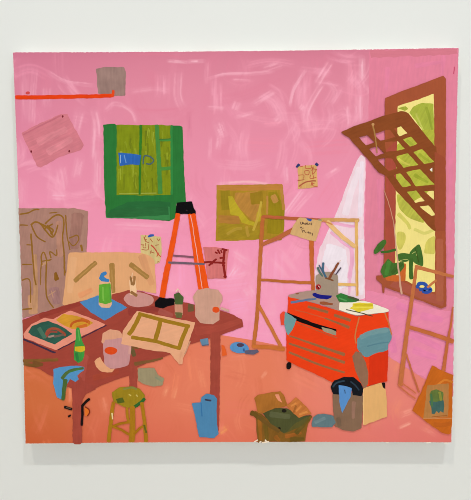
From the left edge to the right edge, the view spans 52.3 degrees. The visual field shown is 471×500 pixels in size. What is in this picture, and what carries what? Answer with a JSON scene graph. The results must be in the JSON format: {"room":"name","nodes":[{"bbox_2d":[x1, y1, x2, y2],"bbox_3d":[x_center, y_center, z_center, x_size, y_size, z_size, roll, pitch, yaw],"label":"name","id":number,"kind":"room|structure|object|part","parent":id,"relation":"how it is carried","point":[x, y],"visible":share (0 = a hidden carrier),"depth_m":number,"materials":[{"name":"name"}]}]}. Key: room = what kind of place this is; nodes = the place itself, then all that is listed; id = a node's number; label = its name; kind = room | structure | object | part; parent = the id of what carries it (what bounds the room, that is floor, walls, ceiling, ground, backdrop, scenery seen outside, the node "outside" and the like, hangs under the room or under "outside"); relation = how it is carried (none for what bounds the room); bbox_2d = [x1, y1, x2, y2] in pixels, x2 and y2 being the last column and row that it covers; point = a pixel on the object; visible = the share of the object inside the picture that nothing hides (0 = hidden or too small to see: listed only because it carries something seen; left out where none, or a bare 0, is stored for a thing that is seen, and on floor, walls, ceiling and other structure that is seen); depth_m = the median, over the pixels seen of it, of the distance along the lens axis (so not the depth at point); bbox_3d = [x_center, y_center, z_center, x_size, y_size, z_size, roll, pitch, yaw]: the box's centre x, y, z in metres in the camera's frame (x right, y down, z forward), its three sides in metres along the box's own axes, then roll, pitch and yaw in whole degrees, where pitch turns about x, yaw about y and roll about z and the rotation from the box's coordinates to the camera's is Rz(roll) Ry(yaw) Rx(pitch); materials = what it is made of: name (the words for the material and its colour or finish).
{"room":"art gallery","nodes":[
{"label":"art gallery","id":0,"kind":"room"},
{"bbox_2d":[0,0,470,499],"bbox_3d":[-0.003,-1.001,2.051,10.000,5.000,0.150,0,3,1],"label":"wall","id":1,"kind":"structure","parent":0,"point":[151,470],"depth_m":2.04,"materials":[{"name":"white paint"}]},
{"bbox_2d":[13,48,458,443],"bbox_3d":[0.005,0.004,2.004,1.804,1.629,0.054,0,3,1],"label":"painting","id":2,"kind":"object","parent":1,"relation":"attached to","point":[216,246],"visible":1,"depth_m":1.98,"materials":[{"name":"paint"}]},
{"bbox_2d":[28,321,71,343],"bbox_3d":[-0.774,0.345,2.005,0.184,0.099,0.001,0,3,1],"label":"picture","id":3,"kind":"object","parent":2,"relation":"attached to","point":[39,332],"depth_m":2.00,"materials":[{"name":"paint"}]},
{"bbox_3d":[-0.750,0.056,1.990,0.287,0.461,0.001,0,3,1],"label":"mauve panel","id":4,"kind":"part","parent":2,"relation":"part of","materials":[{"name":"paint"}]},
{"bbox_2d":[23,311,104,349],"bbox_3d":[-0.715,0.336,2.004,0.342,0.165,0.001,0,3,1],"label":"open book","id":5,"kind":"object","parent":2,"relation":"on","point":[42,330],"depth_m":2.00,"materials":[{"name":"paint"}]},
{"bbox_2d":[15,90,114,99],"bbox_3d":[-0.694,-0.631,1.952,0.406,0.035,0.001,0,3,1],"label":"shelf","id":6,"kind":"object","parent":2,"relation":"attached to","point":[19,94],"depth_m":1.95,"materials":[{"name":"paint"}]},
{"bbox_2d":[56,314,92,328],"bbox_3d":[-0.671,0.298,2.002,0.154,0.065,0.001,0,3,1],"label":"picture","id":7,"kind":"object","parent":2,"relation":"attached to","point":[63,321],"depth_m":2.00,"materials":[{"name":"paint"}]},
{"bbox_2d":[74,327,84,362],"bbox_3d":[-0.653,0.397,2.007,0.048,0.150,0.001,0,3,1],"label":"bottle","id":8,"kind":"object","parent":2,"relation":"on","point":[79,332],"depth_m":2.01,"materials":[{"name":"paint"}]},
{"bbox_3d":[-0.639,0.676,2.022,0.104,0.292,0.001,0,3,1],"label":"table leg","id":9,"kind":"part","parent":2,"relation":"part of","materials":[{"name":"paint"}]},
{"bbox_3d":[-0.624,0.679,2.022,0.024,0.043,0.001,0,3,1],"label":"clamp handle","id":10,"kind":"part","parent":2,"relation":"part of","materials":[{"name":"paint"}]},
{"bbox_3d":[-0.548,0.481,2.010,0.084,0.065,0.001,0,3,1],"label":"lid","id":11,"kind":"part","parent":2,"relation":"part of","materials":[{"name":"paint"}]},
{"bbox_3d":[-0.525,0.725,2.023,0.040,0.176,0.001,0,3,1],"label":"stool leg","id":12,"kind":"part","parent":2,"relation":"part of","materials":[{"name":"yellow paint"}]},
{"bbox_3d":[-0.517,0.360,2.003,0.086,0.059,0.001,0,3,1],"label":"can lid","id":13,"kind":"part","parent":2,"relation":"part of","materials":[{"name":"paint"}]},
{"bbox_3d":[-0.453,0.697,2.021,0.020,0.070,0.001,0,3,1],"label":"stool leg","id":14,"kind":"part","parent":2,"relation":"part of","materials":[{"name":"yellow paint"}]},
{"bbox_3d":[-0.437,0.734,2.023,0.030,0.157,0.001,0,3,1],"label":"stool leg","id":15,"kind":"part","parent":2,"relation":"part of","materials":[{"name":"yellow paint"}]},
{"bbox_3d":[-0.428,0.491,2.010,0.037,0.191,0.001,0,3,1],"label":"table leg","id":16,"kind":"part","parent":2,"relation":"part of","materials":[{"name":"red paint"}]},
{"bbox_3d":[-0.401,-0.161,1.975,0.268,0.079,0.001,0,3,1],"label":"window sill","id":17,"kind":"part","parent":2,"relation":"part of","materials":[{"name":"paint"}]},
{"bbox_3d":[-0.402,0.206,1.994,0.125,0.063,0.001,0,3,1],"label":"brush dish","id":18,"kind":"part","parent":2,"relation":"part of","materials":[{"name":"paint"}]},
{"bbox_3d":[-0.385,0.725,2.022,0.031,0.173,0.001,0,3,1],"label":"stool leg","id":19,"kind":"part","parent":2,"relation":"part of","materials":[{"name":"yellow paint"}]},
{"bbox_3d":[-0.271,0.024,1.982,0.092,0.352,0.001,0,3,1],"label":"ladder leg","id":20,"kind":"part","parent":2,"relation":"part of","materials":[{"name":"orange paint"}]},
{"bbox_2d":[174,288,183,317],"bbox_3d":[-0.235,0.221,1.993,0.040,0.125,0.001,0,3,1],"label":"bottle","id":21,"kind":"object","parent":2,"relation":"on","point":[178,292],"depth_m":1.99,"materials":[{"name":"paint"}]},
{"bbox_3d":[-0.167,0.007,1.981,0.055,0.314,0.001,0,3,1],"label":"ladder leg","id":22,"kind":"part","parent":2,"relation":"part of","materials":[{"name":"orange paint"}]},
{"bbox_3d":[-0.148,0.009,1.981,0.074,0.319,0.001,0,3,1],"label":"ladder leg","id":23,"kind":"part","parent":2,"relation":"part of","materials":[{"name":"paint"}]},
{"bbox_3d":[-0.085,0.553,2.010,0.048,0.422,0.001,0,3,1],"label":"table leg","id":24,"kind":"part","parent":2,"relation":"part of","materials":[{"name":"red paint"}]},
{"bbox_2d":[216,184,284,240],"bbox_3d":[0.060,-0.154,1.972,0.286,0.233,0.001,0,3,1],"label":"picture","id":25,"kind":"object","parent":2,"relation":"attached to","point":[244,212],"depth_m":1.97,"materials":[{"name":"paint"}]},
{"bbox_3d":[0.094,0.135,1.986,0.057,0.549,0.001,0,3,1],"label":"wooden frame","id":26,"kind":"part","parent":2,"relation":"part of","materials":[{"name":"orange paint"}]},
{"bbox_3d":[0.138,0.408,2.000,0.136,0.029,0.001,0,3,1],"label":"rail","id":27,"kind":"part","parent":2,"relation":"part of","materials":[{"name":"orange paint"}]},
{"bbox_3d":[0.205,0.129,1.984,0.225,0.026,0.001,0,3,1],"label":"rail","id":28,"kind":"part","parent":2,"relation":"part of","materials":[{"name":"brown paint"}]},
{"bbox_3d":[0.228,0.306,1.993,0.051,0.097,0.001,0,3,1],"label":"chest handle","id":29,"kind":"part","parent":2,"relation":"part of","materials":[{"name":"paint"}]},
{"bbox_3d":[0.235,-0.130,1.970,0.250,0.029,0.001,0,3,1],"label":"rail","id":30,"kind":"part","parent":2,"relation":"part of","materials":[{"name":"brown paint"}]},
{"bbox_3d":[0.315,0.064,1.980,0.025,0.215,0.001,0,3,1],"label":"post","id":31,"kind":"part","parent":2,"relation":"part of","materials":[{"name":"orange paint"}]},
{"bbox_2d":[316,260,340,295],"bbox_3d":[0.384,0.117,1.981,0.107,0.150,0.001,0,3,1],"label":"pot","id":32,"kind":"object","parent":2,"relation":"on","point":[328,272],"depth_m":1.98,"materials":[{"name":"paint"}]},
{"bbox_3d":[0.388,0.337,1.994,0.061,0.036,0.001,0,3,1],"label":"drawer","id":33,"kind":"part","parent":2,"relation":"part of","materials":[{"name":"paint"}]},
{"bbox_3d":[0.428,-0.123,1.968,0.159,0.018,0.001,0,3,1],"label":"rail","id":34,"kind":"part","parent":2,"relation":"part of","materials":[{"name":"beige paint"}]},
{"bbox_3d":[0.463,0.142,1.983,0.088,0.015,0.001,0,3,1],"label":"rail","id":35,"kind":"part","parent":2,"relation":"part of","materials":[{"name":"beige paint"}]},
{"bbox_3d":[0.499,0.034,1.977,0.018,0.314,0.001,0,3,1],"label":"post","id":36,"kind":"part","parent":2,"relation":"part of","materials":[{"name":"paint"}]},
{"bbox_3d":[0.504,0.333,1.992,0.022,0.113,0.001,0,3,1],"label":"edge trim","id":37,"kind":"part","parent":2,"relation":"part of","materials":[{"name":"orange paint"}]},
{"bbox_3d":[0.584,0.644,2.009,0.103,0.181,0.001,0,3,1],"label":"tan panel","id":38,"kind":"part","parent":2,"relation":"part of","materials":[{"name":"paint"}]},
{"bbox_3d":[0.564,-0.454,1.947,0.026,0.121,0.001,0,3,1],"label":"stay rod","id":39,"kind":"part","parent":2,"relation":"part of","materials":[{"name":"paint"}]},
{"bbox_3d":[0.633,0.306,1.989,0.034,0.092,0.001,0,3,1],"label":"edge trim","id":40,"kind":"part","parent":2,"relation":"part of","materials":[{"name":"orange paint"}]},
{"bbox_3d":[0.647,-0.031,1.970,0.083,0.430,0.001,0,3,1],"label":"pull cord","id":41,"kind":"part","parent":2,"relation":"part of","materials":[{"name":"paint"}]},
{"bbox_2d":[341,111,445,230],"bbox_3d":[0.644,-0.319,1.954,0.427,0.486,0.001,0,3,1],"label":"shutter","id":42,"kind":"object","parent":2,"relation":"on","point":[393,163],"depth_m":1.95,"materials":[{"name":"paint"}]},
{"bbox_2d":[374,240,422,281],"bbox_3d":[0.670,0.044,1.974,0.204,0.173,0.001,0,3,1],"label":"potted plant","id":43,"kind":"object","parent":2,"relation":"on","point":[394,260],"depth_m":1.97,"materials":[{"name":"paint"}]},
{"bbox_3d":[0.716,0.588,2.003,0.080,0.070,0.001,0,3,1],"label":"rail","id":44,"kind":"part","parent":2,"relation":"part of","materials":[{"name":"paint"}]},
{"bbox_3d":[0.714,0.315,1.988,0.077,0.507,0.001,0,3,1],"label":"stretcher frame","id":45,"kind":"part","parent":2,"relation":"part of","materials":[{"name":"orange paint"}]},
{"bbox_3d":[0.812,0.350,1.989,0.189,0.078,0.001,0,3,1],"label":"rail","id":46,"kind":"part","parent":2,"relation":"part of","materials":[{"name":"orange paint"}]},
{"bbox_3d":[0.821,0.088,1.975,0.157,0.054,0.001,0,3,1],"label":"rail","id":47,"kind":"part","parent":2,"relation":"part of","materials":[{"name":"orange paint"}]},
{"bbox_3d":[0.879,0.370,1.990,0.046,0.271,0.001,0,3,1],"label":"post","id":48,"kind":"part","parent":2,"relation":"part of","materials":[{"name":"orange paint"}]}
]}

